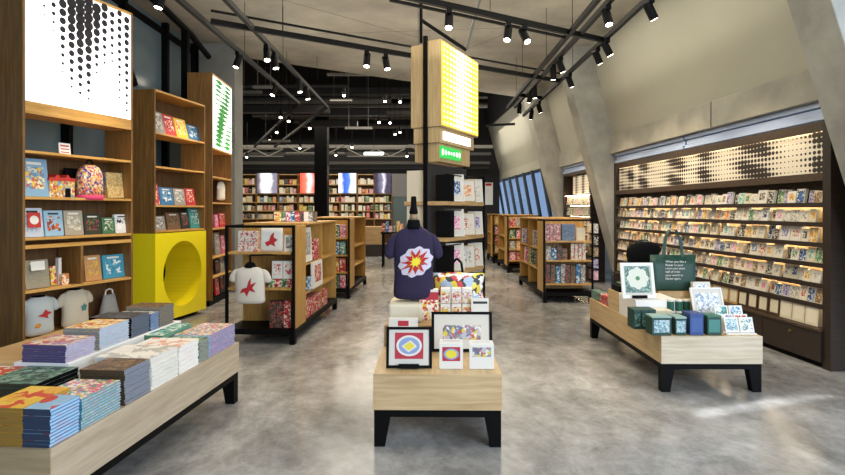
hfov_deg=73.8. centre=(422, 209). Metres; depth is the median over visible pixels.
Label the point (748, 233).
greeting card
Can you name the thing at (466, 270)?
shelf
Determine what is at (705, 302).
picture
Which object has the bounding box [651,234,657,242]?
greeting card
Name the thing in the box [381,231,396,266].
side table
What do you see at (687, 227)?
greeting card
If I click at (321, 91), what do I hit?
air duct
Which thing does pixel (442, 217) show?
pack
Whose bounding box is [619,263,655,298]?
framed print
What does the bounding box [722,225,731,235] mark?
greeting card
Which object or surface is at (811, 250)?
greeting card
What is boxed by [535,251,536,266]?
gift box
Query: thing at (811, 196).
greeting card
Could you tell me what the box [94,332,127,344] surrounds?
book
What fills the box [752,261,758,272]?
greeting card
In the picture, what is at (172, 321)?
book
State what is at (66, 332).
book
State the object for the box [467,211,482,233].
framed print
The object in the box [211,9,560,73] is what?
track
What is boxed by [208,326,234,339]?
book
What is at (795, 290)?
greeting card
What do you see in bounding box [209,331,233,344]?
book
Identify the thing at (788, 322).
shelf
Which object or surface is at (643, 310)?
gift box
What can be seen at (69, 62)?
bookcase
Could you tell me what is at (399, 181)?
wall partition
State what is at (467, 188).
picture
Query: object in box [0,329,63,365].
riser
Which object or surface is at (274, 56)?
track spotlight
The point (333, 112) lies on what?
air duct
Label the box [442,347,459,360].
picture
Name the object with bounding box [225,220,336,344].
gondola
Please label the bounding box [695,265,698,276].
greeting card
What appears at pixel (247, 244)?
gift box
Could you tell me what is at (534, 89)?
track spotlight
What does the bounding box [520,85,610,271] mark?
wall pier
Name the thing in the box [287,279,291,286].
tin
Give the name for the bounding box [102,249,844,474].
floor
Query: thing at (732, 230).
greeting card
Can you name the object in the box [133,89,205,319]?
bookcase
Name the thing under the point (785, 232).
greeting card
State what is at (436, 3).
track
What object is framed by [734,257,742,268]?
greeting card
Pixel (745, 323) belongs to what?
greeting card
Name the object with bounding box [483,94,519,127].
wall
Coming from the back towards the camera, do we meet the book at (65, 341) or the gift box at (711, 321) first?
the gift box at (711, 321)
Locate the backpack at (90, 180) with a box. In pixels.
[75,159,104,199]
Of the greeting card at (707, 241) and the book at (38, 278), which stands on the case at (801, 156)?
the greeting card at (707, 241)
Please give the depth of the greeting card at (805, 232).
5.62 m
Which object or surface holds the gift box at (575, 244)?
on the gondola at (534, 277)
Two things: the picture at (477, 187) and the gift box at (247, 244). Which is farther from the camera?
the picture at (477, 187)
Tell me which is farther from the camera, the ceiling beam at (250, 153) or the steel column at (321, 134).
the ceiling beam at (250, 153)
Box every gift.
[386,221,388,231]
[397,221,399,231]
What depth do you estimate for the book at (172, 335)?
4.03 m
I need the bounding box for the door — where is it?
[393,197,406,230]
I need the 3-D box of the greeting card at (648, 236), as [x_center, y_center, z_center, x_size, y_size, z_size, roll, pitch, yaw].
[3.659,0.443,9.117,0.054,0.153,0.095,0,0,-3]
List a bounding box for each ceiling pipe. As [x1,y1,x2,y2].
[243,84,347,86]
[243,97,390,103]
[252,114,410,116]
[253,96,410,117]
[261,118,410,118]
[269,81,410,113]
[294,119,313,123]
[300,102,487,107]
[320,95,487,98]
[359,76,394,98]
[369,124,411,128]
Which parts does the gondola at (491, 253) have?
panel, post, panel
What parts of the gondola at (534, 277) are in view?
panel, post, panel, rail, panel, shelf, shelf, shelf, post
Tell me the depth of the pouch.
6.34 m
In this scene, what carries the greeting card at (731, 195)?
on the case at (801, 156)
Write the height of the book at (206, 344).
0.018 m
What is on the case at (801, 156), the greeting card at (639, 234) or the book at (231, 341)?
the greeting card at (639, 234)
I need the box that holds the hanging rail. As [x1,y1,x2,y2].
[245,254,277,267]
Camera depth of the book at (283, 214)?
7.40 m
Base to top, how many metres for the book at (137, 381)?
0.014 m
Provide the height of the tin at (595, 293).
0.100 m
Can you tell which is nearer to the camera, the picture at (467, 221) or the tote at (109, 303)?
the tote at (109, 303)
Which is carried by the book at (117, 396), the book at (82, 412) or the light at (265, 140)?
the book at (82, 412)
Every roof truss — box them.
[243,148,283,156]
[286,145,343,152]
[347,148,404,156]
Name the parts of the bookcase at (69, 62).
panel, shelf, panel, shelf, shelf, shelf, shelf, shelf, shelf, light panel, panel, panel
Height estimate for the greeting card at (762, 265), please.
0.133 m
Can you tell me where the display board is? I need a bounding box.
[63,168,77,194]
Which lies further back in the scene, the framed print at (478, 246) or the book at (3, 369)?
the framed print at (478, 246)
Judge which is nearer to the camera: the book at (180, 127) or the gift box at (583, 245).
the book at (180, 127)
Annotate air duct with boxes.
[243,87,410,95]
[243,104,294,104]
[243,105,329,113]
[261,109,386,116]
[299,79,357,126]
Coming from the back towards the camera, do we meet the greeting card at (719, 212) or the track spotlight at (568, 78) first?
the track spotlight at (568, 78)
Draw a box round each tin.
[269,279,274,286]
[275,279,280,286]
[281,279,286,286]
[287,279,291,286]
[306,276,310,290]
[306,292,320,310]
[306,295,315,314]
[306,298,309,318]
[322,288,326,305]
[591,289,604,301]
[600,293,607,305]
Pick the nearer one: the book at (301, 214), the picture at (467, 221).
the book at (301, 214)
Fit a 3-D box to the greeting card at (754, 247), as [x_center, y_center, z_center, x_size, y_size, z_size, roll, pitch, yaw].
[3.796,0.438,6.418,0.055,0.163,0.150,0,0,-3]
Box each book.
[0,366,25,375]
[0,366,78,388]
[0,371,78,392]
[0,375,78,396]
[0,386,70,411]
[0,391,68,415]
[0,415,23,418]
[0,418,22,422]
[0,422,22,425]
[0,425,23,429]
[0,429,22,432]
[0,432,21,436]
[0,436,22,439]
[0,439,22,443]
[0,443,22,446]
[22,335,94,347]
[22,342,94,353]
[22,344,94,355]
[22,346,94,358]
[22,349,93,360]
[22,350,94,362]
[22,418,79,437]
[22,428,79,447]
[23,337,95,349]
[23,340,95,351]
[23,394,79,412]
[23,402,79,419]
[23,405,79,423]
[23,408,79,426]
[23,416,79,433]
[23,421,79,440]
[23,425,79,444]
[24,399,79,415]
[24,411,80,429]
[25,158,48,196]
[25,208,43,237]
[25,259,49,289]
[42,211,63,236]
[57,379,120,401]
[62,211,83,235]
[63,322,127,333]
[64,319,128,330]
[64,324,128,336]
[78,397,120,420]
[79,358,148,372]
[79,383,120,404]
[79,386,119,407]
[79,388,120,410]
[79,394,120,417]
[79,400,119,423]
[79,402,120,426]
[79,406,119,429]
[80,361,149,375]
[80,364,149,378]
[80,367,149,380]
[80,392,119,414]
[82,214,101,234]
[83,255,101,281]
[89,312,149,319]
[89,314,149,321]
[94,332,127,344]
[94,337,128,349]
[95,327,127,338]
[95,329,128,341]
[95,334,128,347]
[95,345,176,362]
[95,350,177,367]
[100,254,124,278]
[101,217,114,233]
[112,214,125,232]
[120,370,148,383]
[120,371,149,386]
[120,374,148,388]
[120,376,149,391]
[120,380,148,394]
[120,381,150,397]
[120,384,149,399]
[120,387,149,402]
[120,389,149,405]
[123,311,158,315]
[126,302,172,309]
[126,305,173,311]
[128,316,149,323]
[128,320,149,327]
[128,322,149,329]
[128,326,149,333]
[128,328,149,335]
[129,318,148,325]
[129,324,149,331]
[129,330,148,337]
[135,337,198,351]
[144,323,191,338]
[144,326,191,340]
[149,354,177,371]
[149,359,177,376]
[149,363,178,380]
[149,372,177,390]
[150,367,177,385]
[156,112,165,133]
[156,184,159,204]
[156,216,165,229]
[158,187,173,204]
[158,307,173,313]
[158,309,173,315]
[158,314,173,320]
[158,316,173,322]
[158,320,173,327]
[159,311,173,317]
[161,113,176,135]
[164,213,180,229]
[170,336,208,343]
[172,117,188,138]
[172,188,185,204]
[174,323,234,337]
[177,343,198,356]
[178,212,189,228]
[178,347,197,360]
[178,351,198,365]
[178,356,197,369]
[178,360,198,374]
[182,188,195,205]
[185,124,199,140]
[186,208,199,228]
[198,342,209,349]
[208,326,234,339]
[208,328,234,342]
[208,332,234,347]
[208,335,234,349]
[208,337,234,352]
[208,339,233,354]
[208,342,233,356]
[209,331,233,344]
[213,214,218,227]
[213,232,220,254]
[213,259,219,273]
[213,277,219,295]
[217,213,225,226]
[218,256,224,271]
[218,275,224,292]
[219,235,224,253]
[247,213,251,218]
[248,196,252,201]
[269,300,277,327]
[274,212,280,221]
[277,300,285,327]
[281,212,285,221]
[284,300,291,327]
[286,212,289,221]
[290,212,294,221]
[292,212,298,221]
[299,212,303,221]
[301,212,307,221]
[308,212,312,221]
[310,212,316,221]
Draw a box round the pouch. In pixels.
[260,228,283,251]
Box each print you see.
[39,310,50,317]
[81,303,86,310]
[240,278,254,295]
[265,233,276,245]
[284,235,291,251]
[306,227,311,261]
[311,259,322,288]
[386,327,431,368]
[431,312,491,351]
[445,209,464,235]
[445,243,464,270]
[454,174,464,201]
[464,179,475,201]
[464,213,475,234]
[464,245,475,267]
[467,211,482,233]
[467,243,482,265]
[468,179,482,201]
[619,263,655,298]
[689,287,723,312]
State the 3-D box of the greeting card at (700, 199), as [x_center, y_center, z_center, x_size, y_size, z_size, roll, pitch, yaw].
[3.736,-0.127,7.569,0.050,0.133,0.115,0,0,-3]
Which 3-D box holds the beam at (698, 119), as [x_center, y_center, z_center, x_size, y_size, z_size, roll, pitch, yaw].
[3.676,-1.205,10.415,0.400,0.330,6.598,0,0,-3]
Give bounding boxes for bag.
[451,258,463,272]
[561,224,574,240]
[626,239,661,262]
[650,229,695,290]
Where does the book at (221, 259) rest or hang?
on the bookcase at (207, 89)
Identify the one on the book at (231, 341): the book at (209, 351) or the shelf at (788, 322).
the book at (209, 351)
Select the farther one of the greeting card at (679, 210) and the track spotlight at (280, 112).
the track spotlight at (280, 112)
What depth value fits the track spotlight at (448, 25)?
6.15 m
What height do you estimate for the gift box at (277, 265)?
0.197 m
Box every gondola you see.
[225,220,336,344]
[317,216,365,298]
[487,214,497,262]
[497,214,540,272]
[519,217,593,302]
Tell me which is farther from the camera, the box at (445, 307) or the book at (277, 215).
the book at (277, 215)
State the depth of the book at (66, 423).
2.46 m
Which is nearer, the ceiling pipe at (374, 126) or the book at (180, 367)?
the book at (180, 367)
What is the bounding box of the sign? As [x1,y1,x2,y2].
[58,143,70,153]
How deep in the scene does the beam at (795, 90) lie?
6.07 m
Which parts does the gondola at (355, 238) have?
rail, panel, panel, post, panel, shelf, shelf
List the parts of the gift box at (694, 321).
lid, label panel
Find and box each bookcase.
[0,0,132,347]
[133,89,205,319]
[187,72,231,306]
[243,173,392,246]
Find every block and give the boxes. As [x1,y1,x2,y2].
[389,298,422,321]
[439,339,462,368]
[469,340,493,368]
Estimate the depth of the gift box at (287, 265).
6.34 m
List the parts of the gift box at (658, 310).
lid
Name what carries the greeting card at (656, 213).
on the case at (801, 156)
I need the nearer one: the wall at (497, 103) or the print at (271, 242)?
the print at (271, 242)
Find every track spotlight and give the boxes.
[153,0,165,9]
[232,52,242,68]
[263,44,270,61]
[270,83,278,95]
[271,53,278,69]
[279,111,282,118]
[296,79,302,92]
[303,87,310,99]
[342,88,345,96]
[363,50,370,67]
[382,54,390,70]
[444,8,453,30]
[503,21,512,41]
[517,103,521,113]
[518,25,530,44]
[527,90,531,102]
[529,109,533,118]
[532,86,537,98]
[536,102,542,112]
[550,65,555,79]
[555,57,565,72]
[565,73,574,87]
[592,47,602,64]
[600,39,613,56]
[601,5,612,26]
[642,0,658,20]
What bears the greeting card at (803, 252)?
on the case at (801, 156)
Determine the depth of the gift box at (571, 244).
9.16 m
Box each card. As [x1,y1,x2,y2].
[471,298,488,311]
[620,210,624,216]
[623,198,627,205]
[623,241,627,249]
[628,231,632,239]
[636,232,641,239]
[644,220,649,228]
[646,197,651,205]
[646,233,650,241]
[647,208,652,216]
[647,222,652,229]
[650,209,655,217]
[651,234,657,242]
[653,198,658,204]
[654,210,658,217]
[657,221,662,229]
[658,236,663,242]
[660,196,665,204]
[660,209,665,217]
[661,221,665,230]
[664,221,668,230]
[666,247,671,254]
[667,234,672,243]
[668,208,674,217]
[670,236,674,244]
[671,196,677,204]
[671,248,675,254]
[672,221,678,231]
[673,235,678,244]
[676,208,683,217]
[676,224,682,231]
[679,196,685,204]
[680,209,685,217]
[684,236,691,246]
[685,209,689,218]
[685,224,689,232]
[686,195,692,204]
[689,208,696,218]
[689,225,694,232]
[689,238,693,246]
[690,196,694,204]
[691,282,709,287]
[694,194,701,204]
[694,224,698,232]
[695,237,702,247]
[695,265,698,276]
[696,196,703,204]
[696,251,704,262]
[697,210,702,218]
[697,266,705,277]
[698,224,702,233]
[700,240,705,248]
[702,209,709,218]
[702,223,709,233]
[702,268,709,278]
[704,195,710,204]
[704,239,711,248]
[705,255,711,264]
[709,240,715,249]
[710,208,718,218]
[711,255,717,264]
[712,195,718,203]
[712,223,719,234]
[712,269,720,281]
[713,305,727,313]
[714,239,722,249]
[715,210,721,218]
[716,255,725,266]
[717,195,722,203]
[718,314,732,323]
[719,242,725,250]
[720,223,728,234]
[721,194,727,203]
[721,271,728,281]
[721,286,729,301]
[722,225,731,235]
[722,257,729,267]
[723,211,729,219]
[723,273,728,283]
[723,317,739,331]
[725,241,731,251]
[726,192,734,203]
[728,226,736,235]
[728,257,734,268]
[728,272,736,284]
[728,305,742,314]
[729,210,736,219]
[729,288,738,304]
[731,241,738,252]
[733,274,740,285]
[733,314,746,323]
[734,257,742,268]
[735,208,743,219]
[736,243,745,253]
[738,193,745,203]
[738,290,747,306]
[738,317,753,331]
[739,224,748,236]
[739,259,746,269]
[740,274,747,286]
[742,208,751,219]
[744,193,752,203]
[745,226,752,236]
[745,243,750,253]
[745,260,752,271]
[746,275,754,288]
[747,292,758,309]
[748,209,756,219]
[749,242,761,254]
[750,194,757,203]
[751,225,758,237]
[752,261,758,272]
[753,277,763,290]
[754,210,761,220]
[757,190,769,203]
[757,225,767,238]
[757,295,768,312]
[758,243,768,255]
[758,262,765,273]
[760,280,769,291]
[761,208,771,220]
[765,245,773,256]
[765,261,775,274]
[766,190,777,202]
[767,225,778,238]
[768,297,780,315]
[770,281,780,292]
[771,210,775,220]
[771,229,780,239]
[772,264,782,276]
[773,244,786,258]
[774,283,782,294]
[775,209,786,220]
[777,189,785,202]
[779,226,791,239]
[780,300,792,319]
[782,284,791,296]
[783,211,791,220]
[783,263,791,277]
[784,190,794,202]
[786,247,797,258]
[787,191,796,202]
[790,210,802,221]
[790,226,804,240]
[790,248,799,259]
[790,264,802,278]
[790,285,799,298]
[792,303,805,322]
[795,189,808,202]
[798,248,807,260]
[798,267,810,279]
[798,285,808,300]
[799,211,809,221]
[801,229,809,241]
[803,269,812,281]
[805,306,822,326]
[806,247,815,261]
[807,286,815,301]
[808,190,819,202]
[808,209,819,221]
[808,227,821,242]
[811,270,822,283]
[813,191,822,202]
[814,247,822,262]
[814,288,822,303]
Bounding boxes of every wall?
[243,108,498,248]
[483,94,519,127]
[488,0,807,173]
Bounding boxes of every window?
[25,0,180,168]
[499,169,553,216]
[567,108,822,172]
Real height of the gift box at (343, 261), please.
0.220 m
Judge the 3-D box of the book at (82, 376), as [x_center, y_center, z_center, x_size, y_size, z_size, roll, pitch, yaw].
[-1.689,0.886,3.110,0.250,0.014,0.240,0,0,5]
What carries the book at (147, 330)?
on the riser at (87, 360)
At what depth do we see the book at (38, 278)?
5.16 m
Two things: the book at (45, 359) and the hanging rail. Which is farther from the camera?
the hanging rail
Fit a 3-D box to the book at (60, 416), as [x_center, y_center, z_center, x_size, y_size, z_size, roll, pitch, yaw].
[-1.677,0.922,2.551,0.125,0.015,0.190,0,0,5]
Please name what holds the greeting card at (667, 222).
on the case at (801, 156)
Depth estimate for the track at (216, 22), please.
7.58 m
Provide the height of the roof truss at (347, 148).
0.300 m
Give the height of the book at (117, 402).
0.014 m
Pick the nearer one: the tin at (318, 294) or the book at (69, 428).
the book at (69, 428)
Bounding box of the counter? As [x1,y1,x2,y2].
[365,226,381,255]
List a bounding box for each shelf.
[404,201,422,205]
[428,201,483,205]
[433,265,483,276]
[437,234,483,241]
[564,204,589,205]
[613,272,822,331]
[616,202,822,208]
[616,216,822,226]
[616,227,822,247]
[616,238,822,267]
[616,248,822,288]
[616,259,822,308]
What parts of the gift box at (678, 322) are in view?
lid, label panel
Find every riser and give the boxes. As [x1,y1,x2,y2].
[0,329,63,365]
[14,320,180,378]
[384,315,430,344]
[608,289,690,312]
[655,291,689,292]
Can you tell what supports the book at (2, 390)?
on the book at (1, 394)
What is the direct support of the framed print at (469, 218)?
on the tower
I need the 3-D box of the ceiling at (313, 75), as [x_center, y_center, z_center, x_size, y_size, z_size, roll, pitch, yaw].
[-1.250,-4.025,18.000,14.500,0.150,20.000,0,0,0]
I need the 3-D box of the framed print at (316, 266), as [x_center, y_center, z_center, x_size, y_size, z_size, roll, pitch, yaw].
[-1.380,0.829,7.356,0.031,0.330,0.500,-2,0,3]
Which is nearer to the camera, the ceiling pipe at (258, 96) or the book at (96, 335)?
the book at (96, 335)
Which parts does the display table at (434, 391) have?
leg, panel, frame, leg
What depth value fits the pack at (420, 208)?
7.26 m
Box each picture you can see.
[395,333,422,358]
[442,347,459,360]
[443,325,480,339]
[454,181,460,194]
[454,216,460,229]
[454,250,459,263]
[464,185,470,195]
[464,218,470,229]
[464,251,470,261]
[472,347,490,356]
[475,185,479,195]
[475,217,479,228]
[475,248,479,259]
[624,266,650,292]
[695,293,719,312]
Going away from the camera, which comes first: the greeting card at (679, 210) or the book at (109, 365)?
the book at (109, 365)
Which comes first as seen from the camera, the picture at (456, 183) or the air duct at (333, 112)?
the picture at (456, 183)
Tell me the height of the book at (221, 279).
0.292 m
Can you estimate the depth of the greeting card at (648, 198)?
9.09 m
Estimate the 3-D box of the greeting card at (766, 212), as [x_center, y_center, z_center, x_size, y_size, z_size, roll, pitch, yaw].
[3.805,0.053,6.233,0.054,0.153,0.115,0,0,-3]
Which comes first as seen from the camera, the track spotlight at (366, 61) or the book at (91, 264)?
the book at (91, 264)
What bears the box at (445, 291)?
on the box at (445, 307)
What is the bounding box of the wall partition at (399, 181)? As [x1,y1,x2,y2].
[392,174,406,196]
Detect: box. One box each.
[47,174,75,197]
[48,266,56,285]
[59,273,68,284]
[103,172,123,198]
[238,231,243,240]
[238,241,243,250]
[244,231,250,240]
[244,241,250,251]
[251,231,259,240]
[251,241,259,251]
[272,260,284,278]
[283,260,291,278]
[336,224,339,237]
[336,241,339,254]
[336,258,339,271]
[336,274,339,287]
[340,224,346,237]
[340,241,346,254]
[340,258,346,271]
[340,274,346,287]
[419,288,437,319]
[441,287,450,302]
[441,303,450,311]
[451,287,460,302]
[451,303,460,311]
[462,287,471,302]
[462,303,470,311]
[509,218,514,226]
[509,230,514,237]
[509,241,514,248]
[509,252,514,259]
[516,218,519,226]
[516,230,519,237]
[516,241,519,248]
[516,252,519,259]
[522,228,526,242]
[524,247,527,261]
[530,249,535,263]
[532,230,536,245]
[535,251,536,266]
[545,246,550,259]
[545,264,549,282]
[550,265,554,282]
[551,248,555,259]
[555,266,559,282]
[556,246,561,259]
[560,264,564,282]
[562,248,566,259]
[565,265,569,282]
[570,243,573,259]
[570,266,574,282]
[573,243,577,259]
[575,228,584,240]
[575,264,579,282]
[577,243,581,259]
[580,265,584,282]
[581,243,585,259]
[611,284,621,291]
[619,293,674,316]
[627,307,640,328]
[636,307,648,328]
[643,307,655,312]
[645,313,671,334]
[653,308,671,313]
[667,314,686,334]
[682,310,703,334]
[703,313,721,334]
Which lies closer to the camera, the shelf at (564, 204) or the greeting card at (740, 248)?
the greeting card at (740, 248)
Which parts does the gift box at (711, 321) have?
lid, label panel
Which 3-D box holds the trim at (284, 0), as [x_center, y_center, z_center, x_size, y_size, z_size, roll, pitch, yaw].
[-0.302,-3.050,8.200,7.805,0.002,10.008,0,0,0]
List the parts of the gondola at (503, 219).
panel, post, panel, panel, rail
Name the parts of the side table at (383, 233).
leg, leg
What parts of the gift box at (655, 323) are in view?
lid, label panel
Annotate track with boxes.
[175,0,299,104]
[211,0,560,82]
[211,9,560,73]
[222,0,327,107]
[254,104,299,146]
[267,107,327,151]
[389,0,564,38]
[407,0,602,42]
[486,123,514,126]
[506,0,600,108]
[514,0,614,107]
[519,94,541,99]
[522,0,645,116]
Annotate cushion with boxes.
[311,238,318,259]
[433,271,484,305]
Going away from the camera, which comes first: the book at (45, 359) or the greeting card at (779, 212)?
the book at (45, 359)
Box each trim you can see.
[61,0,210,280]
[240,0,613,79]
[499,168,550,216]
[563,103,823,173]
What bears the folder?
on the bookcase at (69, 62)
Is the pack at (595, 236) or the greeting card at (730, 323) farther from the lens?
the pack at (595, 236)
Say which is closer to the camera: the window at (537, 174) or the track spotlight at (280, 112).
the track spotlight at (280, 112)
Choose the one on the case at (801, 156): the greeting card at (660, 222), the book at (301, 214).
the greeting card at (660, 222)
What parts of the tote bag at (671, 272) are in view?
handle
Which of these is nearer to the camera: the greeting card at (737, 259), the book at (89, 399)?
the book at (89, 399)
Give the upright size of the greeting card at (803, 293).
0.153 m
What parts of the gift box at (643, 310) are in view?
lid, label panel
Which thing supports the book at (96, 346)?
on the book at (103, 347)
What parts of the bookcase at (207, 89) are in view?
panel, shelf, shelf, shelf, shelf, panel, panel, light panel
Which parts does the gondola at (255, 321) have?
post, rail, shelf, shelf, panel, panel, post, panel, shelf, shelf, shelf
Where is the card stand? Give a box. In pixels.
[721,315,756,334]
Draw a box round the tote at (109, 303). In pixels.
[99,288,118,314]
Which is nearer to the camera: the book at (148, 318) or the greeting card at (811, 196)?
the book at (148, 318)
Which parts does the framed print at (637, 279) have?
name plate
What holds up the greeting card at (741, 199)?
on the case at (801, 156)
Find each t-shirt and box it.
[25,295,58,336]
[57,288,92,327]
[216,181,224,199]
[229,266,271,303]
[385,226,442,299]
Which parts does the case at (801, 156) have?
cabinet door, post, rail, dotted panel, panel, panel, cabinet door, cabinet door, post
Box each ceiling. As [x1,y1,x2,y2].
[131,0,640,97]
[243,59,492,101]
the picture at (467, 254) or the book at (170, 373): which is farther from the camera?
the picture at (467, 254)
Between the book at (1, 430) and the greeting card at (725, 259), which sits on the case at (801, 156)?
the greeting card at (725, 259)
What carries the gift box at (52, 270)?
on the bookcase at (69, 62)
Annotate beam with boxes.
[243,145,492,147]
[243,152,490,155]
[243,161,489,163]
[243,166,488,168]
[499,160,539,179]
[559,102,719,166]
[712,69,818,126]
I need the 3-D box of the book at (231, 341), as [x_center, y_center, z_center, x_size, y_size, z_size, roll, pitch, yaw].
[-1.609,1.011,4.180,0.260,0.017,0.430,0,0,5]
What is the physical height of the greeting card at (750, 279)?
0.158 m
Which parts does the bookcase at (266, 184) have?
light panel, light panel, shelf, shelf, shelf, shelf, light panel, light panel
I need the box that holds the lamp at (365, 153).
[364,152,383,154]
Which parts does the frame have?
rod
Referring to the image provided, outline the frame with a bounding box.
[419,0,481,50]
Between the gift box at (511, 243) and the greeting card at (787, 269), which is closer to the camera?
the greeting card at (787, 269)
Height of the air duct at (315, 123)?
1.438 m
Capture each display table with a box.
[0,342,238,474]
[373,344,501,446]
[590,298,762,391]
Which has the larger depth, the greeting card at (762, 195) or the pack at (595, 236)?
the pack at (595, 236)
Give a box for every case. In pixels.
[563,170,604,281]
[613,120,844,371]
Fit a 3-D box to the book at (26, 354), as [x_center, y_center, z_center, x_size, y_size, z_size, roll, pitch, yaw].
[-2.123,0.816,3.296,0.260,0.012,0.250,0,0,5]
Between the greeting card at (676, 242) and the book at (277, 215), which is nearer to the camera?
the book at (277, 215)
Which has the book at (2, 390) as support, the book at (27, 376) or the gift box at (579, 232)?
the book at (27, 376)
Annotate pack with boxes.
[389,317,417,326]
[407,170,422,201]
[407,206,422,227]
[436,174,449,200]
[436,211,449,237]
[436,246,449,271]
[587,224,590,232]
[587,246,590,255]
[587,269,590,278]
[594,224,597,232]
[594,235,597,244]
[594,247,597,256]
[594,258,597,267]
[594,270,597,279]
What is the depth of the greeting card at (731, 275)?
6.84 m
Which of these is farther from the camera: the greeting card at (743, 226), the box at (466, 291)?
the greeting card at (743, 226)
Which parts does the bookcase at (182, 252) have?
panel, panel, panel, shelf, shelf, shelf, shelf, panel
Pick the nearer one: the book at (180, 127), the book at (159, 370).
the book at (159, 370)
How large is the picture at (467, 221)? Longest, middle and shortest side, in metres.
0.161 x 0.155 x 0.002 m
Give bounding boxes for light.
[243,91,261,92]
[253,59,272,88]
[262,67,289,141]
[327,70,367,75]
[330,99,351,100]
[345,127,371,128]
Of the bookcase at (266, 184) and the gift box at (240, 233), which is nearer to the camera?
the gift box at (240, 233)
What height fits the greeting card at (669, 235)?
0.158 m
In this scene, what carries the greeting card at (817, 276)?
on the case at (801, 156)
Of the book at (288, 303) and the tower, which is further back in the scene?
the tower
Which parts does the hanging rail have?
rod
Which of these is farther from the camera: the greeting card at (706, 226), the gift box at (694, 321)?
the greeting card at (706, 226)
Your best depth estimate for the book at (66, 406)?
2.46 m
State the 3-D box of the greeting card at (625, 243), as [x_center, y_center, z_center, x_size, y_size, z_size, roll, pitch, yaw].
[3.613,0.636,10.034,0.054,0.158,0.105,0,0,-3]
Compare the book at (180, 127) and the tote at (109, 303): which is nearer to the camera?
the tote at (109, 303)
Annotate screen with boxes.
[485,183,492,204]
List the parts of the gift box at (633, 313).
lid, label panel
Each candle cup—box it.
[666,299,673,310]
[675,299,681,310]
[683,299,690,309]
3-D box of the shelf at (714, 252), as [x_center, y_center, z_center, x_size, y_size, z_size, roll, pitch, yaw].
[3.754,0.531,7.837,0.162,0.046,5.020,0,0,-3]
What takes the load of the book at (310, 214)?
on the gondola at (255, 321)
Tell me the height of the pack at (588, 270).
0.150 m
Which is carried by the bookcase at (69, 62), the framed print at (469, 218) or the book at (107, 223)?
the book at (107, 223)
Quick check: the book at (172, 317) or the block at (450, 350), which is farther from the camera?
the book at (172, 317)
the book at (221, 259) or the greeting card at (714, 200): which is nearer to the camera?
the greeting card at (714, 200)
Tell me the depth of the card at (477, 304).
4.50 m
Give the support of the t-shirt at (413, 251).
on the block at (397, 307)
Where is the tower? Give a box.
[404,36,484,297]
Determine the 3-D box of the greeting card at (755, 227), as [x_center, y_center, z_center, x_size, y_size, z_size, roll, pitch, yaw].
[3.796,0.248,6.411,0.054,0.153,0.095,0,0,-3]
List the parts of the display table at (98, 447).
panel, frame, leg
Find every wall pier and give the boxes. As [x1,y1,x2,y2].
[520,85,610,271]
[787,0,844,183]
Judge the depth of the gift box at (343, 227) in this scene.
9.60 m
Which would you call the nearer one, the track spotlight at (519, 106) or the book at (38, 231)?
the book at (38, 231)
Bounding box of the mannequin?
[407,196,420,228]
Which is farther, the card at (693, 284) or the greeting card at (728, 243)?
the greeting card at (728, 243)
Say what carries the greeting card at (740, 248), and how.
on the case at (801, 156)
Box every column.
[199,43,242,291]
[314,117,328,216]
[555,46,618,272]
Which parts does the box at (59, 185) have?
door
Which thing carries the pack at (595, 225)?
on the shelf
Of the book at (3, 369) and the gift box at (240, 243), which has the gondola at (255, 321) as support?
the gift box at (240, 243)
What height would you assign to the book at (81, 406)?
0.014 m
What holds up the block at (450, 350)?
on the display table at (434, 391)
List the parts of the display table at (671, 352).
leg, leg, frame, panel, leg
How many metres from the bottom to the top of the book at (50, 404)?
0.015 m
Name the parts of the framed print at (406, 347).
name plate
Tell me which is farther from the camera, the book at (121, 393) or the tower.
the tower
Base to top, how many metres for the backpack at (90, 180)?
0.418 m
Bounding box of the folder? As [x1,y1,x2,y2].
[55,258,60,284]
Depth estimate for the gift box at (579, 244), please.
9.16 m
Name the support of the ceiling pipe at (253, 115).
hanging from the ceiling at (313, 75)
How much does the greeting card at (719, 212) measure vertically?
0.133 m
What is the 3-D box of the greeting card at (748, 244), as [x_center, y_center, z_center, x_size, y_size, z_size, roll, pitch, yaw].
[3.826,0.453,6.563,0.050,0.133,0.120,0,0,-3]
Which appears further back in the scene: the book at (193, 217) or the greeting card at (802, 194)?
the book at (193, 217)
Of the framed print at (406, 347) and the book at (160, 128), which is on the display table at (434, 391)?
the framed print at (406, 347)
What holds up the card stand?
on the display table at (671, 352)
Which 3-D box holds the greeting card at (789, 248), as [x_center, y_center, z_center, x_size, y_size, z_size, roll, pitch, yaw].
[3.861,0.453,5.882,0.050,0.133,0.105,0,0,-3]
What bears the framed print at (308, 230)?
on the gondola at (255, 321)
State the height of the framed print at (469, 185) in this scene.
0.310 m
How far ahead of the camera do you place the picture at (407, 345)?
3.70 m
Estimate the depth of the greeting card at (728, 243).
6.91 m
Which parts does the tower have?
post, light panel, guard rail, guard rail, guard rail, rack frame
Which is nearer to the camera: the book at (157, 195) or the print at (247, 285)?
the print at (247, 285)
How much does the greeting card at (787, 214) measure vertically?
0.123 m
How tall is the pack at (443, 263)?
0.340 m
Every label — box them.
[27,213,40,227]
[30,261,44,270]
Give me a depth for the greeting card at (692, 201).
7.81 m
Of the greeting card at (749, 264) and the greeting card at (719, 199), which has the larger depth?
the greeting card at (719, 199)
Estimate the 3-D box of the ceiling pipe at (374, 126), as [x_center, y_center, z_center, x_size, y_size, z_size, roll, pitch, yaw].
[-0.526,-3.401,19.776,2.678,1.094,0.180,0,0,0]
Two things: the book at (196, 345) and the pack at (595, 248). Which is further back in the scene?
the pack at (595, 248)
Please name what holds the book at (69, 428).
on the book at (77, 427)
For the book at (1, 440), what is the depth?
2.46 m

